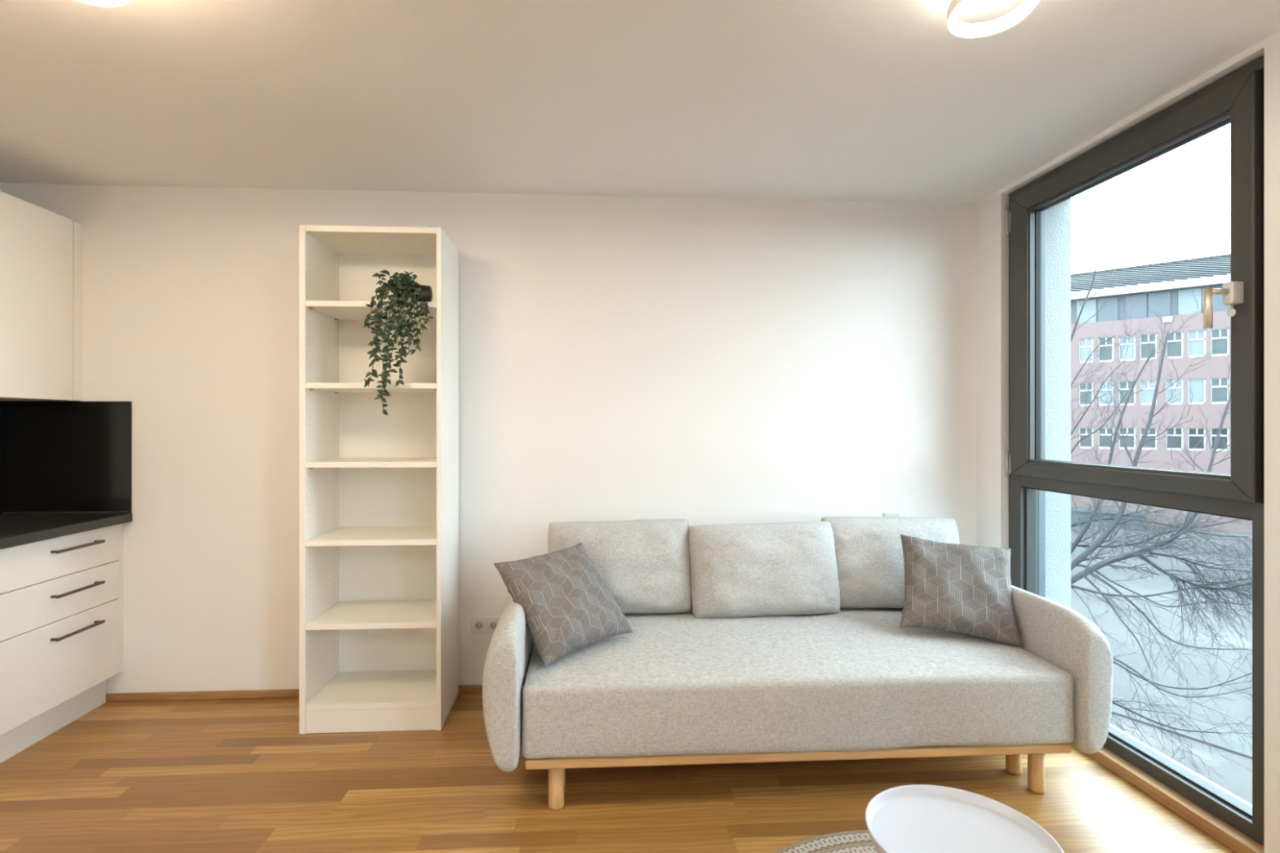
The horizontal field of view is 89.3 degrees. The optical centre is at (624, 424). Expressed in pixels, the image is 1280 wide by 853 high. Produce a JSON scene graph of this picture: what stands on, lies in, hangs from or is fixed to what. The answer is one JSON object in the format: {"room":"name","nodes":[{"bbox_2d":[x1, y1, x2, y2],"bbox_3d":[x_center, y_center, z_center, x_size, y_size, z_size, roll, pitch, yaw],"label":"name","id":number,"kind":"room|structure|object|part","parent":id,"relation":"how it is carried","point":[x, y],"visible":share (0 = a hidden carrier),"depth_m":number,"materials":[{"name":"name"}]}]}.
{"room":"living room","nodes":[
{"label":"living room","id":0,"kind":"room"},
{"bbox_2d":[0,182,2,191],"bbox_3d":[-2.863,0.088,-0.037,0.120,2.500,6.300,0,0,-3],"label":"wall","id":1,"kind":"structure","parent":0,"point":[1,184],"depth_m":3.11,"materials":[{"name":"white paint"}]},
{"bbox_2d":[0,191,81,400],"bbox_3d":[-2.785,-0.545,2.792,0.366,0.858,0.659,0,0,-3],"label":"upper cabinet","id":2,"kind":"object","parent":1,"relation":"attached to","point":[41,248],"visible":1,"depth_m":2.89,"materials":[{"name":"white laminate"}]},
{"bbox_2d":[0,400,132,514],"bbox_3d":[-2.667,0.157,2.769,0.598,0.541,0.720,0,0,-3],"label":"backsplash","id":3,"kind":"structure","parent":1,"relation":"attached to","point":[56,457],"depth_m":3.12,"materials":[{"name":"black laminate"}]},
{"bbox_3d":[-2.960,0.157,2.751,0.012,0.541,0.719,0,0,-3],"label":"panel","id":4,"kind":"part","parent":3,"relation":"part of","materials":[{"name":"black glass"}]},
{"bbox_2d":[2,182,976,693],"bbox_3d":[-0.574,0.088,3.312,5.041,2.500,0.120,0,0,-3],"label":"wall","id":5,"kind":"structure","parent":0,"point":[700,361],"depth_m":3.26,"materials":[{"name":"white paint"}]},
{"bbox_2d":[106,684,482,702],"bbox_3d":[-0.328,1.319,3.259,4.356,0.038,0.014,0,0,-3],"label":"baseboard","id":6,"kind":"structure","parent":5,"relation":"attached to","point":[463,689],"depth_m":3.16,"materials":[{"name":"brown wood"}]},
{"bbox_2d":[471,616,500,633],"bbox_3d":[-0.688,1.000,3.238,0.152,0.081,0.014,0,0,-3],"label":"wall socket","id":7,"kind":"object","parent":5,"relation":"attached to","point":[478,624],"visible":0.86,"depth_m":3.23,"materials":[{"name":"white plastic"}]},
{"bbox_2d":[635,518,652,519],"bbox_3d":[0.101,0.514,3.284,0.081,0.081,0.014,0,0,-3],"label":"wall socket","id":8,"kind":"object","parent":5,"relation":"attached to","point":[636,518],"visible":0.06,"depth_m":3.28,"materials":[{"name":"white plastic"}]},
{"bbox_2d":[884,512,899,517],"bbox_3d":[1.388,0.495,3.360,0.081,0.081,0.014,0,0,-3],"label":"wall socket","id":9,"kind":"object","parent":5,"relation":"attached to","point":[886,514],"visible":0.2,"depth_m":3.36,"materials":[{"name":"white plastic"}]},
{"bbox_2d":[0,693,1235,852],"bbox_3d":[-0.386,1.398,0.108,5.041,0.120,6.500,0,0,-3],"label":"floor","id":10,"kind":"structure","parent":0,"point":[228,775],"depth_m":2.33,"materials":[{"name":"brown wood"}]},
{"bbox_2d":[0,523,123,763],"bbox_3d":[-2.667,0.904,2.783,0.592,0.868,0.689,0,0,-3],"label":"base cabinet","id":11,"kind":"object","parent":10,"relation":"on","point":[61,598],"visible":0.94,"depth_m":2.76,"materials":[{"name":"white paint"}]},
{"bbox_3d":[-2.416,1.013,2.783,0.019,0.356,0.659,0,0,-3],"label":"drawer","id":12,"kind":"part","parent":11,"relation":"part of","materials":[{"name":"white paint"}]},
{"bbox_3d":[-2.416,0.741,2.783,0.019,0.178,0.659,0,0,-3],"label":"drawer","id":13,"kind":"part","parent":11,"relation":"part of","materials":[{"name":"white paint"}]},
{"bbox_3d":[-2.416,0.560,2.783,0.019,0.176,0.659,0,0,-3],"label":"drawer","id":14,"kind":"part","parent":11,"relation":"part of","materials":[{"name":"white paint"}]},
{"bbox_2d":[0,513,132,549],"bbox_3d":[-2.665,0.449,2.768,0.601,0.041,0.719,0,0,-3],"label":"countertop","id":15,"kind":"structure","parent":11,"relation":"on","point":[15,530],"depth_m":2.81,"materials":[{"name":"grey stone"}]},
{"bbox_3d":[-2.393,0.901,2.841,0.037,0.012,0.265,0,0,-3],"label":"handle","id":16,"kind":"part","parent":11,"relation":"part of","materials":[{"name":"metal"}]},
{"bbox_3d":[-2.393,0.721,2.841,0.037,0.012,0.265,0,0,-3],"label":"handle","id":17,"kind":"part","parent":11,"relation":"part of","materials":[{"name":"metal"}]},
{"bbox_3d":[-2.393,0.533,2.841,0.037,0.012,0.265,0,0,-3],"label":"handle","id":18,"kind":"part","parent":11,"relation":"part of","materials":[{"name":"metal"}]},
{"bbox_2d":[299,224,458,733],"bbox_3d":[-1.114,0.235,3.011,0.604,2.201,0.391,0,0,-3],"label":"bookcase","id":19,"kind":"object","parent":10,"relation":"on","point":[379,491],"visible":1,"depth_m":3.06,"materials":[{"name":"white wood"}]},
{"bbox_3d":[-1.402,0.235,2.994,0.026,2.201,0.391,0,0,-3],"label":"panel","id":20,"kind":"part","parent":19,"relation":"part of","materials":[{"name":"white wood"}]},
{"bbox_3d":[-1.111,-0.851,3.010,0.557,0.026,0.388,0,0,-3],"label":"panel","id":21,"kind":"part","parent":19,"relation":"part of","materials":[{"name":"white wood"}]},
{"bbox_3d":[-1.111,1.224,3.005,0.557,0.026,0.375,0,0,-3],"label":"shelf","id":22,"kind":"part","parent":19,"relation":"part of","materials":[{"name":"white wood"}]},
{"bbox_3d":[-1.111,0.877,3.005,0.557,0.024,0.374,0,0,-3],"label":"shelf","id":23,"kind":"part","parent":19,"relation":"part of","materials":[{"name":"white wood"}]},
{"bbox_3d":[-1.111,0.514,3.005,0.557,0.024,0.374,0,0,-3],"label":"shelf","id":24,"kind":"part","parent":19,"relation":"part of","materials":[{"name":"white wood"}]},
{"bbox_3d":[-1.111,0.174,3.005,0.557,0.024,0.374,0,0,-3],"label":"shelf","id":25,"kind":"part","parent":19,"relation":"part of","materials":[{"name":"white wood"}]},
{"bbox_3d":[-1.111,-0.171,3.005,0.557,0.024,0.374,0,0,-3],"label":"shelf","id":26,"kind":"part","parent":19,"relation":"part of","materials":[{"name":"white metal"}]},
{"bbox_3d":[-1.111,-0.526,3.005,0.557,0.024,0.374,0,0,-3],"label":"shelf","id":27,"kind":"part","parent":19,"relation":"part of","materials":[{"name":"white metal"}]},
{"bbox_3d":[-1.122,0.225,3.198,0.557,2.126,0.011,0,0,-3],"label":"panel","id":28,"kind":"part","parent":19,"relation":"part of","materials":[{"name":"white metal"}]},
{"bbox_2d":[364,269,434,415],"bbox_3d":[-0.965,-0.356,2.829,0.282,0.632,0.201,0,0,-3],"label":"trailing plant","id":29,"kind":"object","parent":19,"relation":"on","point":[406,286],"visible":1,"depth_m":2.76,"materials":[{"name":"green plant"}]},
{"bbox_3d":[-0.902,-0.584,2.887,0.078,0.091,0.091,0,0,-3],"label":"pot","id":30,"kind":"part","parent":29,"relation":"part of","materials":[{"name":"black plastic"}]},
{"bbox_3d":[-0.822,0.235,3.028,0.020,2.201,0.391,0,0,-3],"label":"panel","id":31,"kind":"part","parent":19,"relation":"part of","materials":[{"name":"white metal"}]},
{"bbox_2d":[482,585,1113,810],"bbox_3d":[0.607,0.969,2.766,2.247,0.737,1.064,0,0,-3],"label":"sofa","id":32,"kind":"object","parent":10,"relation":"on","point":[683,688],"visible":0.67,"depth_m":2.29,"materials":[{"name":"grey fabric"}]},
{"bbox_3d":[-0.451,0.932,2.696,0.133,0.508,1.049,0,0,-3],"label":"armrest","id":33,"kind":"part","parent":32,"relation":"part of","materials":[{"name":"grey fabric"}]},
{"bbox_3d":[-0.238,1.259,2.270,0.055,0.158,0.055,0,0,-3],"label":"leg","id":34,"kind":"part","parent":32,"relation":"part of","materials":[{"name":"brown wood"}]},
{"bbox_2d":[493,542,633,666],"bbox_3d":[-0.238,0.698,2.603,0.334,0.357,0.456,0,0,43],"label":"throw pillow","id":35,"kind":"object","parent":32,"relation":"on","point":[568,606],"visible":1,"depth_m":2.52,"materials":[{"name":"grey fabric"}]},
{"bbox_2d":[547,519,692,614],"bbox_3d":[-0.018,0.670,3.046,0.680,0.436,0.236,0,0,-4],"label":"cushion","id":36,"kind":"object","parent":32,"relation":"on","point":[645,565],"visible":0.7,"depth_m":2.98,"materials":[{"name":"grey fabric"}]},
{"bbox_2d":[688,521,839,617],"bbox_3d":[0.658,0.680,3.047,0.706,0.431,0.259,0,0,-5],"label":"cushion","id":37,"kind":"object","parent":32,"relation":"on","point":[780,568],"visible":0.96,"depth_m":2.95,"materials":[{"name":"grey fabric"}]},
{"bbox_3d":[0.610,1.014,2.719,1.981,0.280,0.929,0,0,-3],"label":"seat","id":38,"kind":"part","parent":32,"relation":"part of","materials":[{"name":"grey fabric"}]},
{"bbox_3d":[0.610,1.165,2.715,1.955,0.033,0.890,0,0,-3],"label":"rail","id":39,"kind":"part","parent":32,"relation":"part of","materials":[{"name":"brown wood"}]},
{"bbox_2d":[821,516,959,608],"bbox_3d":[1.294,0.666,3.138,0.679,0.434,0.235,0,0,-1],"label":"cushion","id":40,"kind":"object","parent":32,"relation":"on","point":[868,550],"visible":0.51,"depth_m":3.06,"materials":[{"name":"grey fabric"}]},
{"bbox_2d":[900,533,1022,648],"bbox_3d":[1.429,0.696,2.782,0.472,0.387,0.325,0,0,19],"label":"throw pillow","id":41,"kind":"object","parent":32,"relation":"on","point":[960,588],"visible":1,"depth_m":2.71,"materials":[{"name":"grey fabric"}]},
{"bbox_3d":[1.502,1.259,2.497,0.055,0.158,0.055,0,0,-3],"label":"leg","id":42,"kind":"part","parent":32,"relation":"part of","materials":[{"name":"brown wood"}]},
{"bbox_3d":[1.509,1.259,2.372,0.055,0.158,0.055,0,0,-3],"label":"leg","id":43,"kind":"part","parent":32,"relation":"part of","materials":[{"name":"brown wood"}]},
{"bbox_3d":[1.665,0.932,2.820,0.133,0.508,1.049,0,0,-3],"label":"armrest","id":44,"kind":"part","parent":32,"relation":"part of","materials":[{"name":"grey fabric"}]},
{"bbox_2d":[773,830,877,852],"bbox_3d":[0.827,1.333,1.501,1.264,0.009,1.264,0,0,-3],"label":"round rug","id":45,"kind":"object","parent":10,"relation":"on","point":[855,841],"visible":0.46,"depth_m":2.05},
{"bbox_2d":[865,784,1063,852],"bbox_3d":[0.754,1.123,1.454,0.401,0.412,0.401,0,0,-3],"label":"tray table","id":46,"kind":"object","parent":45,"relation":"on","point":[913,818],"visible":1,"depth_m":1.52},
{"bbox_2d":[0,0,1279,203],"bbox_3d":[-0.272,-1.237,0.114,5.271,0.150,6.500,0,0,-3],"label":"ceiling","id":47,"kind":"structure","parent":0,"point":[808,100],"depth_m":2.25,"materials":[{"name":"white paint"}]},
{"bbox_2d":[76,0,128,6],"bbox_3d":[-1.314,-1.112,1.320,0.524,0.100,0.524,0,0,-43],"label":"ceiling lamp","id":48,"kind":"object","parent":47,"relation":"attached to","point":[97,2],"visible":1,"depth_m":1.63,"materials":[{"name":"white metal"}]},
{"bbox_2d":[946,0,1039,37],"bbox_3d":[0.935,-1.112,1.452,0.524,0.100,0.524,0,0,-41],"label":"ceiling lamp","id":49,"kind":"object","parent":47,"relation":"attached to","point":[958,28],"visible":1,"depth_m":1.73,"materials":[{"name":"white metal"}]},
{"bbox_2d":[1044,198,1071,608],"bbox_3d":[2.189,2.288,1.460,0.260,8.700,8.900,0,0,-3],"label":"wall","id":50,"kind":"structure","parent":0,"point":[1057,217],"depth_m":3.21,"materials":[{"name":"white paint"}]},
{"bbox_2d":[976,31,1279,852],"bbox_3d":[2.080,0.088,0.252,0.100,2.500,6.300,0,0,-3],"label":"wall","id":51,"kind":"structure","parent":0,"point":[992,242],"depth_m":2.47,"materials":[{"name":"white paint"}]},
{"bbox_2d":[1004,54,1264,846],"bbox_3d":[2.034,0.141,2.570,0.498,2.563,1.266,0,0,-3],"label":"window","id":52,"kind":"structure","parent":51,"relation":"in","point":[1237,99],"depth_m":2.28,"materials":[{"name":"black metal"}]},
{"bbox_3d":[2.024,0.124,3.181,0.068,2.528,0.045,0,0,-3],"label":"guide rail","id":53,"kind":"part","parent":52,"relation":"part of","materials":[{"name":"grey metal"}]},
{"bbox_3d":[1.937,-0.428,2.562,0.076,1.332,1.146,0,0,-3],"label":"sash","id":54,"kind":"part","parent":52,"relation":"part of","materials":[{"name":"black metal"}]},
{"bbox_3d":[2.148,1.357,2.589,0.269,0.131,1.242,0,0,-3],"label":"sill","id":55,"kind":"part","parent":52,"relation":"part of","materials":[{"name":"metal"}]},
{"bbox_3d":[1.856,-0.365,2.030,0.080,0.126,0.023,0,0,-3],"label":"lever","id":56,"kind":"part","parent":52,"relation":"part of","materials":[{"name":"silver metal"}]},
{"bbox_3d":[1.911,-0.413,2.033,0.042,0.070,0.034,0,0,-3],"label":"handle","id":57,"kind":"part","parent":52,"relation":"part of","materials":[{"name":"white plastic"}]},
{"bbox_2d":[1085,746,1264,852],"bbox_3d":[2.027,1.315,0.679,0.076,0.046,5.042,0,0,-3],"label":"trim","id":58,"kind":"structure","parent":51,"relation":"attached to","point":[1233,839],"depth_m":2.23,"materials":[{"name":"brown wood"}]},
{"label":"outside","id":59,"kind":"structure","parent":0,"visible":0},
{"bbox_2d":[1071,524,1252,804],"bbox_3d":[64.717,6.788,27.108,127.619,0.300,220.000,0,0,-3],"label":"snow","id":60,"kind":"object","parent":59,"point":[1237,780],"depth_m":19.52,"materials":[{"name":"white snow"}]},
{"bbox_2d":[1071,506,1148,530],"bbox_3d":[31.501,6.128,42.493,4.400,1.020,1.900,0,0,42],"label":"shelter","id":61,"kind":"object","parent":60,"relation":"on","point":[1073,514],"visible":0.29,"depth_m":42.01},
{"bbox_2d":[1071,253,1252,533],"bbox_3d":[38.812,-2.302,48.437,40.400,17.880,14.296,0,0,42],"label":"office building","id":62,"kind":"structure","parent":60,"relation":"on","point":[1158,286],"depth_m":42.86,"materials":[{"name":"pink paint"}]},
{"bbox_3d":[32.301,0.898,45.298,0.720,1.380,0.050,0,0,42],"label":"pane","id":63,"kind":"part","parent":62,"relation":"part of","materials":[{"name":"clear glass"}]},
{"bbox_3d":[32.301,-2.152,45.298,0.720,1.560,0.050,0,0,42],"label":"pane","id":64,"kind":"part","parent":62,"relation":"part of","materials":[{"name":"clear glass"}]},
{"bbox_3d":[32.301,-5.192,45.298,0.720,1.640,0.050,0,0,42],"label":"pane","id":65,"kind":"part","parent":62,"relation":"part of","materials":[{"name":"clear glass"}]},
{"bbox_3d":[33.133,0.898,44.555,0.770,1.380,0.050,0,0,42],"label":"pane","id":66,"kind":"part","parent":62,"relation":"part of","materials":[{"name":"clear glass"}]},
{"bbox_3d":[33.133,-2.152,44.555,0.770,1.560,0.050,0,0,42],"label":"pane","id":67,"kind":"part","parent":62,"relation":"part of","materials":[{"name":"clear glass"}]},
{"bbox_3d":[33.133,-5.192,44.555,0.770,1.640,0.050,0,0,42],"label":"pane","id":68,"kind":"part","parent":62,"relation":"part of","materials":[{"name":"clear glass"}]},
{"bbox_3d":[33.991,0.898,43.790,0.810,1.380,0.050,0,0,42],"label":"pane","id":69,"kind":"part","parent":62,"relation":"part of","materials":[{"name":"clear glass"}]},
{"bbox_3d":[33.991,-2.152,43.790,0.810,1.560,0.050,0,0,42],"label":"pane","id":70,"kind":"part","parent":62,"relation":"part of","materials":[{"name":"clear glass"}]},
{"bbox_3d":[33.991,-5.192,43.790,0.810,1.640,0.050,0,0,42],"label":"pane","id":71,"kind":"part","parent":62,"relation":"part of","materials":[{"name":"clear glass"}]},
{"bbox_3d":[34.827,0.898,43.044,0.790,1.380,0.050,0,0,42],"label":"pane","id":72,"kind":"part","parent":62,"relation":"part of","materials":[{"name":"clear glass"}]},
{"bbox_3d":[34.827,-2.152,43.044,0.790,1.560,0.050,0,0,42],"label":"pane","id":73,"kind":"part","parent":62,"relation":"part of","materials":[{"name":"clear glass"}]},
{"bbox_3d":[34.827,-5.192,43.044,0.790,1.640,0.050,0,0,42],"label":"pane","id":74,"kind":"part","parent":62,"relation":"part of","materials":[{"name":"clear glass"}]},
{"bbox_2d":[1162,315,1173,323],"bbox_3d":[35.412,-6.872,42.221,0.500,0.380,0.100,0,0,42],"label":"wall lamp","id":75,"kind":"object","parent":62,"relation":"attached to","point":[1171,319],"depth_m":42.18,"materials":[{"name":"white"}]},
{"bbox_3d":[35.812,0.898,42.166,0.770,1.380,0.050,0,0,42],"label":"pane","id":76,"kind":"part","parent":62,"relation":"part of","materials":[{"name":"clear glass"}]},
{"bbox_3d":[35.812,-2.152,42.166,0.770,1.560,0.050,0,0,42],"label":"pane","id":77,"kind":"part","parent":62,"relation":"part of","materials":[{"name":"clear glass"}]},
{"bbox_3d":[35.812,-5.192,42.166,0.770,1.640,0.050,0,0,42],"label":"pane","id":78,"kind":"part","parent":62,"relation":"part of","materials":[{"name":"clear glass"}]},
{"bbox_3d":[36.618,0.898,41.447,0.770,1.380,0.050,0,0,42],"label":"pane","id":79,"kind":"part","parent":62,"relation":"part of","materials":[{"name":"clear glass"}]},
{"bbox_3d":[36.618,-2.152,41.447,0.770,1.560,0.050,0,0,42],"label":"pane","id":80,"kind":"part","parent":62,"relation":"part of","materials":[{"name":"clear glass"}]},
{"bbox_3d":[36.618,-5.192,41.447,0.770,1.640,0.050,0,0,42],"label":"pane","id":81,"kind":"part","parent":62,"relation":"part of","materials":[{"name":"clear glass"}]},
{"bbox_3d":[37.431,0.898,40.721,0.770,1.380,0.050,0,0,42],"label":"pane","id":82,"kind":"part","parent":62,"relation":"part of","materials":[{"name":"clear glass"}]},
{"bbox_3d":[37.431,-2.152,40.721,0.770,1.560,0.050,0,0,42],"label":"pane","id":83,"kind":"part","parent":62,"relation":"part of","materials":[{"name":"clear glass"}]},
{"bbox_3d":[37.431,-5.192,40.721,0.770,1.640,0.050,0,0,42],"label":"pane","id":84,"kind":"part","parent":62,"relation":"part of","materials":[{"name":"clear glass"}]},
{"bbox_2d":[1071,213,1252,781],"bbox_3d":[6.850,1.389,8.433,3.576,10.506,5.675,0,0,44],"label":"bare tree","id":85,"kind":"object","parent":60,"relation":"on","point":[1186,526],"visible":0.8,"depth_m":8.12,"materials":[{"name":"grey plant"}]},
{"bbox_2d":[1111,694,1252,759],"bbox_3d":[12.401,6.613,14.029,1.100,0.050,18.000,0,0,-31],"label":"kerb","id":86,"kind":"object","parent":60,"relation":"on","point":[1233,742],"visible":0.18,"depth_m":14.06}
]}

